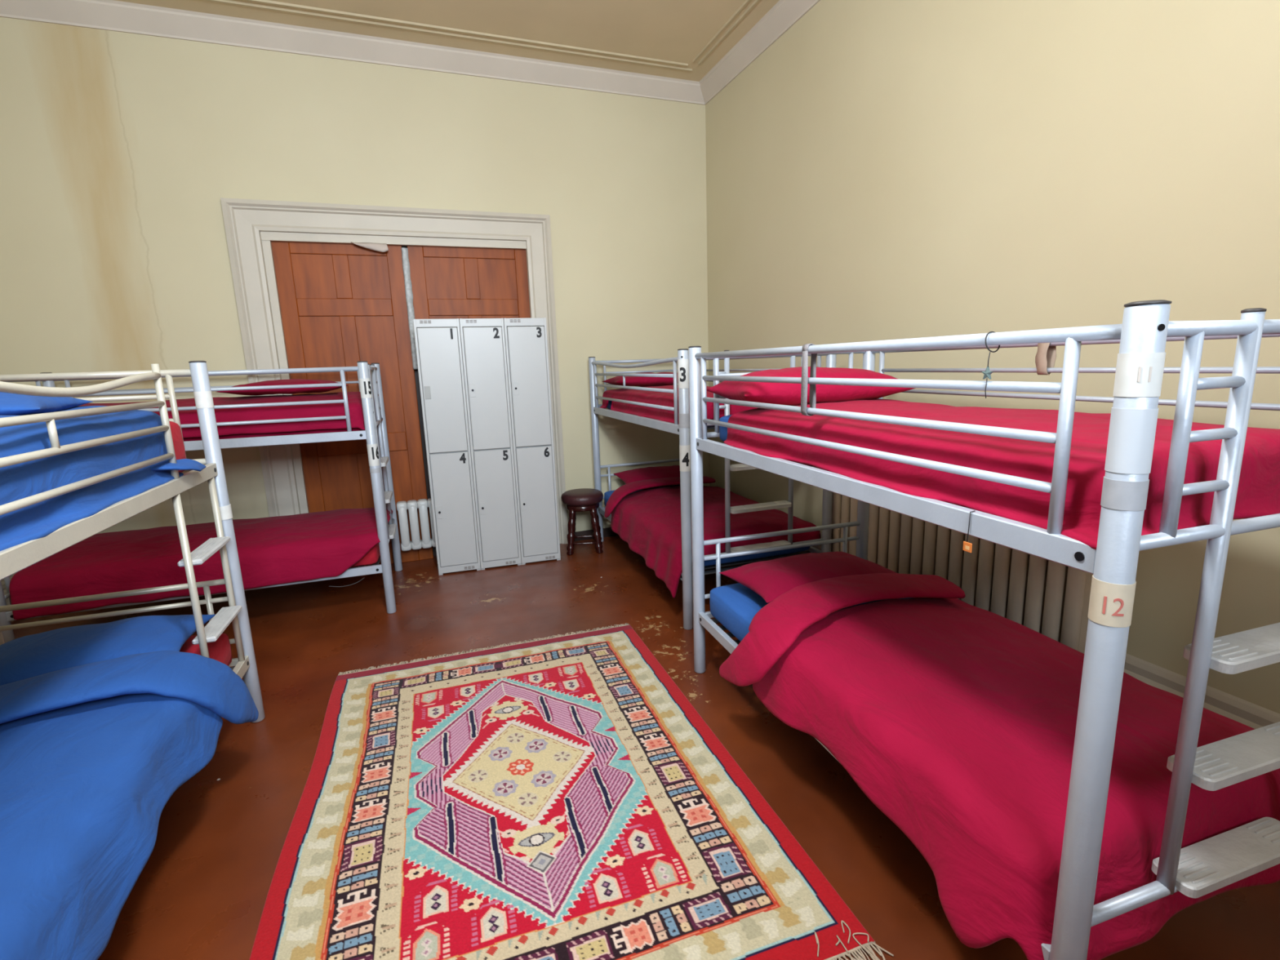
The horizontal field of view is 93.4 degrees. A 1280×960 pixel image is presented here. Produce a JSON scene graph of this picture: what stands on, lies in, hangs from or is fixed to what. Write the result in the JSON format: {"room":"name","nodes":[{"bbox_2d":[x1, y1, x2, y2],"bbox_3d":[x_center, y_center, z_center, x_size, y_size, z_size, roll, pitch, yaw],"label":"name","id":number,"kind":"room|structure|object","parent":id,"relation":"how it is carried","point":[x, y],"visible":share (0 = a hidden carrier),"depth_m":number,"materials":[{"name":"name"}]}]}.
{"room":"dormitory","nodes":[
{"label":"dormitory","id":0,"kind":"room"},
{"bbox_2d":[0,17,709,576],"bbox_3d":[-1.924,-1.259,4.846,5.793,3.930,0.200,-6,12,-20],"label":"wall","id":1,"kind":"structure","parent":0,"point":[120,152],"depth_m":4.34,"materials":[{"name":"beige paint"}]},
{"bbox_2d":[0,0,705,105],"bbox_3d":[-1.932,-3.098,4.342,5.393,0.128,0.115,-6,12,-20],"label":"crown molding","id":2,"kind":"structure","parent":1,"relation":"attached to","point":[104,15],"depth_m":4.25,"materials":[{"name":"white paint"}]},
{"bbox_2d":[260,231,526,513],"bbox_3d":[-1.786,-0.617,4.953,1.960,2.620,0.112,-6,12,-20],"label":"lining","id":3,"kind":"object","parent":1,"relation":"attached to","point":[267,237],"visible":0.5,"depth_m":4.55,"materials":[{"name":"white wood"}]},
{"bbox_2d":[271,241,436,568],"bbox_3d":[-1.811,-0.619,5.023,2.000,2.600,0.165,-6,12,-20],"label":"door","id":4,"kind":"structure","parent":3,"relation":"attached to","point":[341,304],"depth_m":4.73,"materials":[{"name":"brown wood"}]},
{"bbox_2d":[351,241,388,252],"bbox_3d":[-2.049,-1.766,4.571,0.262,0.069,0.034,-6,12,-20],"label":"paper","id":5,"kind":"object","parent":3,"relation":"attached to","point":[383,247],"visible":1,"depth_m":4.58,"materials":[{"name":"white paper"}]},
{"bbox_2d":[407,245,530,319],"bbox_3d":[-1.343,-0.633,5.132,0.948,2.555,0.045,-6,12,-20],"label":"door","id":6,"kind":"structure","parent":3,"relation":"attached to","point":[447,282],"depth_m":4.92,"materials":[{"name":"brown wood"}]},
{"bbox_2d":[400,247,417,368],"bbox_3d":[-1.820,-1.353,4.784,0.056,0.932,0.018,-6,12,-20],"label":"tape strip","id":7,"kind":"object","parent":6,"relation":"attached to","point":[406,264],"visible":0.82,"depth_m":4.77,"materials":[{"name":"silver metal"}]},
{"bbox_2d":[220,197,568,543],"bbox_3d":[-1.788,-0.695,4.857,2.315,2.810,0.062,-6,12,-20],"label":"door surround","id":8,"kind":"object","parent":1,"relation":"attached to","point":[244,220],"visible":0.68,"depth_m":4.57,"materials":[{"name":"white wood"}]},
{"bbox_2d":[574,527,618,541],"bbox_3d":[0.007,0.458,5.765,1.418,0.085,0.018,-6,12,-20],"label":"baseboard","id":9,"kind":"structure","parent":1,"relation":"attached to","point":[607,531],"depth_m":5.59,"materials":[{"name":"beige wood"}]},
{"bbox_2d":[115,0,779,81],"bbox_3d":[-0.825,-2.680,1.374,5.793,0.100,6.900,-6,12,-20],"label":"ceiling","id":10,"kind":"structure","parent":0,"point":[670,30],"depth_m":4.18,"materials":[{"name":"paint"}]},
{"bbox_2d":[207,0,692,71],"bbox_3d":[-1.786,-3.121,4.125,4.725,0.012,0.022,-6,12,-20],"label":"trim","id":11,"kind":"structure","parent":10,"relation":"attached to","point":[246,4],"depth_m":4.25,"materials":[{"name":"beige paint"}]},
{"bbox_2d":[245,0,688,66],"bbox_3d":[-1.795,-3.106,4.050,4.655,0.012,0.022,-6,12,-20],"label":"trim","id":12,"kind":"structure","parent":10,"relation":"attached to","point":[279,3],"depth_m":4.24,"materials":[{"name":"beige paint"}]},
{"bbox_2d":[692,0,750,62],"bbox_3d":[1.416,-2.842,2.120,0.022,0.012,5.770,-6,12,-19],"label":"trim","id":13,"kind":"structure","parent":10,"relation":"attached to","point":[746,2],"depth_m":4.33,"materials":[{"name":"beige paint"}]},
{"bbox_2d":[697,0,759,64],"bbox_3d":[1.470,-2.850,2.149,0.022,0.012,5.790,-6,12,-19],"label":"trim","id":14,"kind":"structure","parent":10,"relation":"attached to","point":[755,2],"depth_m":4.35,"materials":[{"name":"beige paint"}]},
{"bbox_2d":[11,535,1279,959],"bbox_3d":[-0.744,1.250,2.274,5.793,0.100,7.200,-6,12,-20],"label":"floor","id":15,"kind":"structure","parent":0,"point":[201,893],"depth_m":2.44,"materials":[{"name":"brown wood"}]},
{"bbox_2d":[0,360,265,723],"bbox_3d":[-1.954,0.526,1.599,1.031,1.656,2.064,-6,11,-18],"label":"bunk bed","id":16,"kind":"object","parent":15,"relation":"on","point":[14,559],"visible":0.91,"depth_m":2.30,"materials":[{"name":"silver metal"}]},
{"bbox_2d":[168,421,186,472],"bbox_3d":[-1.962,0.053,1.482,0.850,0.230,1.830,-6,11,-18],"label":"mattress","id":17,"kind":"object","parent":16,"relation":"on","point":[178,442],"visible":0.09,"depth_m":2.38,"materials":[{"name":"fabric"}]},
{"bbox_2d":[0,405,205,551],"bbox_3d":[-1.916,0.003,1.422,1.014,0.311,1.672,-6,11,-18],"label":"duvet","id":18,"kind":"object","parent":17,"relation":"on","point":[39,520],"visible":0.7,"depth_m":1.65,"materials":[{"name":"blue fabric"}]},
{"bbox_2d":[0,391,92,415],"bbox_3d":[-2.090,-0.195,1.720,0.700,0.119,0.550,-8,12,-29],"label":"pillow","id":19,"kind":"object","parent":18,"relation":"on","point":[11,404],"visible":0.74,"depth_m":1.73,"materials":[{"name":"blue fabric"}]},
{"bbox_2d":[179,633,231,666],"bbox_3d":[-1.946,0.939,1.680,0.900,0.165,1.890,-6,11,-18],"label":"mattress","id":20,"kind":"object","parent":16,"relation":"on","point":[220,650],"visible":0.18,"depth_m":2.55,"materials":[{"name":"fabric"}]},
{"bbox_2d":[0,614,215,685],"bbox_3d":[-2.108,0.645,2.285,0.754,0.144,0.482,-6,11,-18],"label":"pillow","id":21,"kind":"object","parent":20,"relation":"on","point":[28,656],"visible":0.69,"depth_m":2.21,"materials":[{"name":"blue fabric"}]},
{"bbox_2d":[0,650,258,959],"bbox_3d":[-1.819,0.927,1.542,1.090,0.406,1.480,-6,11,-18],"label":"duvet","id":22,"kind":"object","parent":20,"relation":"on","point":[93,755],"visible":1,"depth_m":1.67,"materials":[{"name":"blue fabric"}]},
{"bbox_2d":[0,360,402,643],"bbox_3d":[-2.781,0.090,4.008,2.074,1.656,0.973,-6,11,-18],"label":"bunk bed","id":23,"kind":"object","parent":15,"relation":"on","point":[385,532],"visible":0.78,"depth_m":3.76,"materials":[{"name":"silver metal"}]},
{"bbox_2d":[182,424,364,441],"bbox_3d":[-2.802,-0.353,3.921,1.900,0.160,0.750,-6,11,-18],"label":"mattress","id":24,"kind":"object","parent":23,"relation":"on","point":[318,431],"visible":0.05,"depth_m":3.72,"materials":[{"name":"red fabric"}]},
{"bbox_2d":[77,391,374,438],"bbox_3d":[-2.767,-0.418,3.914,1.875,0.235,0.852,-6,11,-18],"label":"duvet","id":25,"kind":"object","parent":24,"relation":"on","point":[354,400],"visible":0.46,"depth_m":3.72,"materials":[{"name":"red fabric"}]},
{"bbox_2d":[217,378,347,395],"bbox_3d":[-2.354,-0.623,4.022,0.700,0.097,0.460,-6,11,-18],"label":"pillow","id":26,"kind":"object","parent":25,"relation":"on","point":[291,381],"visible":0.76,"depth_m":3.87,"materials":[{"name":"red fabric"}]},
{"bbox_2d":[328,577,364,586],"bbox_3d":[-1.965,0.691,4.043,0.222,0.044,0.004,-6,12,-20],"label":"cable","id":27,"kind":"object","parent":23,"relation":"hanging from","point":[364,577],"visible":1,"depth_m":4.04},
{"bbox_2d":[351,542,379,567],"bbox_3d":[-2.773,0.503,4.086,1.900,0.165,0.850,-6,11,-18],"label":"mattress","id":28,"kind":"object","parent":23,"relation":"on","point":[372,556],"visible":0.12,"depth_m":3.98,"materials":[{"name":"fabric"}]},
{"bbox_2d":[8,507,392,620],"bbox_3d":[-2.714,0.465,4.058,1.942,0.304,0.982,-6,11,-18],"label":"duvet","id":29,"kind":"object","parent":28,"relation":"on","point":[308,546],"visible":0.83,"depth_m":3.70,"materials":[{"name":"red fabric"}]},
{"bbox_2d":[396,497,437,561],"bbox_3d":[-1.803,0.436,4.951,0.316,0.556,0.114,-6,12,-20],"label":"radiator","id":30,"kind":"object","parent":15,"relation":"on","point":[422,504],"visible":0.77,"depth_m":4.88,"materials":[{"name":"white metal"}]},
{"bbox_2d":[413,318,480,575],"bbox_3d":[-1.497,-0.242,4.714,0.321,1.957,0.271,-5,11,-17],"label":"locker","id":31,"kind":"object","parent":15,"relation":"on","point":[437,341],"visible":1,"depth_m":4.59,"materials":[{"name":"white metal"}]},
{"bbox_2d":[458,318,521,569],"bbox_3d":[-1.189,-0.271,4.806,0.321,1.957,0.271,-5,11,-17],"label":"locker","id":32,"kind":"object","parent":15,"relation":"on","point":[482,340],"visible":0.99,"depth_m":4.68,"materials":[{"name":"white metal"}]},
{"bbox_2d":[503,317,560,564],"bbox_3d":[-0.880,-0.299,4.899,0.321,1.957,0.271,-5,11,-17],"label":"locker","id":33,"kind":"object","parent":15,"relation":"on","point":[526,339],"visible":0.97,"depth_m":4.77,"materials":[{"name":"white metal"}]},
{"bbox_2d":[248,622,893,959],"bbox_3d":[-0.483,1.155,2.415,1.690,0.016,2.330,-6,11,-18],"label":"rug","id":34,"kind":"object","parent":15,"relation":"on","point":[560,797],"visible":1,"depth_m":2.08,"materials":[{"name":"fabric"}]},
{"bbox_2d":[560,488,603,555],"bbox_3d":[-0.492,0.351,5.248,0.364,0.523,0.364,-3,11,-4],"label":"stool","id":35,"kind":"object","parent":15,"relation":"on","point":[581,500],"visible":1,"depth_m":5.13,"materials":[{"name":"wood"}]},
{"bbox_2d":[588,348,836,630],"bbox_3d":[0.401,-0.127,4.575,1.038,1.656,2.074,-6,11,-18],"label":"bunk bed","id":36,"kind":"object","parent":15,"relation":"on","point":[681,375],"visible":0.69,"depth_m":3.67,"materials":[{"name":"silver metal"}]},
{"bbox_2d":[607,400,714,426],"bbox_3d":[0.387,-0.560,4.504,0.815,0.135,1.850,-6,11,-18],"label":"mattress","id":37,"kind":"object","parent":36,"relation":"on","point":[609,406],"visible":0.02,"depth_m":5.12,"materials":[{"name":"blue fabric"}]},
{"bbox_2d":[600,384,757,424],"bbox_3d":[0.390,-0.590,4.429,0.939,0.186,1.842,-6,11,-18],"label":"duvet","id":38,"kind":"object","parent":37,"relation":"on","point":[661,398],"visible":0.3,"depth_m":4.11,"materials":[{"name":"fabric"}]},
{"bbox_2d":[601,372,678,386],"bbox_3d":[0.086,-0.847,5.094,0.740,0.122,0.420,-6,11,-18],"label":"pillow","id":39,"kind":"object","parent":38,"relation":"on","point":[641,381],"visible":0.56,"depth_m":4.92,"materials":[{"name":"red fabric"}]},
{"bbox_2d":[604,489,809,566],"bbox_3d":[0.405,0.283,4.684,0.915,0.160,1.850,-6,11,-18],"label":"mattress","id":40,"kind":"object","parent":36,"relation":"on","point":[606,495],"visible":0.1,"depth_m":3.87,"materials":[{"name":"blue fabric"}]},
{"bbox_2d":[613,465,679,489],"bbox_3d":[0.167,-0.026,5.346,0.720,0.163,0.413,-6,11,-18],"label":"pillow","id":41,"kind":"object","parent":40,"relation":"on","point":[659,472],"visible":0.36,"depth_m":5.26,"materials":[{"name":"red fabric"}]},
{"bbox_2d":[604,475,820,598],"bbox_3d":[0.431,0.325,4.487,1.114,0.449,1.604,-6,11,-18],"label":"duvet","id":42,"kind":"object","parent":40,"relation":"on","point":[649,520],"visible":0.75,"depth_m":4.13,"materials":[{"name":"red fabric"}]},
{"bbox_2d":[820,492,1093,653],"bbox_3d":[1.547,0.443,3.284,0.146,0.950,1.753,-6,12,-20],"label":"radiator","id":43,"kind":"object","parent":15,"relation":"on","point":[1051,599],"visible":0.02,"depth_m":2.85,"materials":[{"name":"beige metal"}]},
{"bbox_2d":[688,299,1279,959],"bbox_3d":[1.042,0.308,2.205,1.035,1.656,2.024,-5,11,-17],"label":"bunk bed","id":44,"kind":"object","parent":15,"relation":"on","point":[1204,867],"visible":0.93,"depth_m":1.20,"materials":[{"name":"silver metal"}]},
{"bbox_2d":[719,414,732,441],"bbox_3d":[1.024,-0.129,2.153,0.815,0.135,1.800,-5,11,-17],"label":"mattress","id":45,"kind":"object","parent":44,"relation":"on","point":[722,430],"visible":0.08,"depth_m":2.81,"materials":[{"name":"blue fabric"}]},
{"bbox_2d":[724,398,1279,549],"bbox_3d":[1.041,-0.141,1.999,0.967,0.180,1.695,-5,11,-17],"label":"duvet","id":46,"kind":"object","parent":45,"relation":"on","point":[1258,494],"visible":0.7,"depth_m":1.43,"materials":[{"name":"fabric"}]},
{"bbox_2d":[706,366,915,405],"bbox_3d":[0.761,-0.426,2.750,0.820,0.180,0.460,-5,11,-14],"label":"pillow","id":47,"kind":"object","parent":46,"relation":"on","point":[781,393],"visible":0.66,"depth_m":2.58,"materials":[{"name":"fabric"}]},
{"bbox_2d":[800,343,817,416],"bbox_3d":[0.549,-0.325,1.960,0.040,0.232,0.043,-5,11,-17],"label":"strap","id":48,"kind":"object","parent":44,"relation":"on","point":[805,348],"visible":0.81,"depth_m":1.96,"materials":[{"name":"fabric"}]},
{"bbox_2d":[709,582,912,641],"bbox_3d":[1.046,0.718,2.314,0.920,0.160,1.800,-5,11,-17],"label":"mattress","id":49,"kind":"object","parent":44,"relation":"on","point":[735,606],"visible":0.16,"depth_m":2.81,"materials":[{"name":"blue fabric"}]},
{"bbox_2d":[718,551,898,602],"bbox_3d":[0.806,0.439,2.847,0.749,0.139,0.474,-5,11,-17],"label":"pillow","id":50,"kind":"object","parent":49,"relation":"on","point":[771,579],"visible":0.75,"depth_m":2.75,"materials":[{"name":"red fabric"}]},
{"bbox_2d":[719,573,1279,959],"bbox_3d":[1.068,0.753,2.045,1.127,0.422,1.480,-5,11,-17],"label":"duvet","id":51,"kind":"object","parent":49,"relation":"on","point":[955,718],"visible":0.91,"depth_m":1.68,"materials":[{"name":"fabric"}]},
{"bbox_2d":[962,510,975,552],"bbox_3d":[0.753,0.117,1.371,0.018,0.095,0.024,-5,11,-17],"label":"luggage tag","id":52,"kind":"object","parent":44,"relation":"hanging from","point":[967,547],"visible":1,"depth_m":1.37,"materials":[{"name":"orange plastic"}]},
{"bbox_2d":[981,331,999,398],"bbox_3d":[0.753,-0.246,1.291,0.037,0.142,0.028,0,11,9],"label":"ring","id":53,"kind":"object","parent":44,"relation":"on","point":[988,372],"visible":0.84,"depth_m":1.29,"materials":[{"name":"silver metal"}]},
{"bbox_2d":[1035,342,1056,374],"bbox_3d":[1.483,-0.453,2.203,0.040,0.135,0.054,-5,11,-17],"label":"strap","id":54,"kind":"object","parent":44,"relation":"on","point":[1046,356],"visible":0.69,"depth_m":2.20,"materials":[{"name":"beige fabric"}]},
{"bbox_2d":[705,0,1279,713],"bbox_3d":[1.862,-0.972,2.694,0.200,3.930,6.500,-6,12,-20],"label":"wall","id":55,"kind":"structure","parent":0,"point":[883,170],"depth_m":2.73,"materials":[{"name":"beige paint"}]},
{"bbox_2d":[699,0,820,104],"bbox_3d":[1.651,-2.823,2.282,0.115,0.128,6.500,-6,12,-20],"label":"crown molding","id":56,"kind":"structure","parent":55,"relation":"attached to","point":[784,14],"depth_m":4.42,"materials":[{"name":"white paint"}]},
{"bbox_2d":[779,533,1279,728],"bbox_3d":[1.815,0.800,2.985,0.034,0.345,6.480,-6,12,-20],"label":"baseboard","id":57,"kind":"structure","parent":55,"relation":"attached to","point":[1252,715],"depth_m":2.21,"materials":[{"name":"beige wood"}]},
{"bbox_3d":[-3.379,-0.433,0.816,0.200,3.930,6.500,-6,12,-20],"label":"wall","id":58,"kind":"structure","parent":0,"visible":0},
{"bbox_2d":[0,574,13,622],"bbox_3d":[-3.210,1.315,1.194,0.034,0.345,6.500,-6,12,-20],"label":"baseboard","id":59,"kind":"structure","parent":58,"relation":"attached to","point":[2,581],"depth_m":4.07,"materials":[{"name":"beige wood"}]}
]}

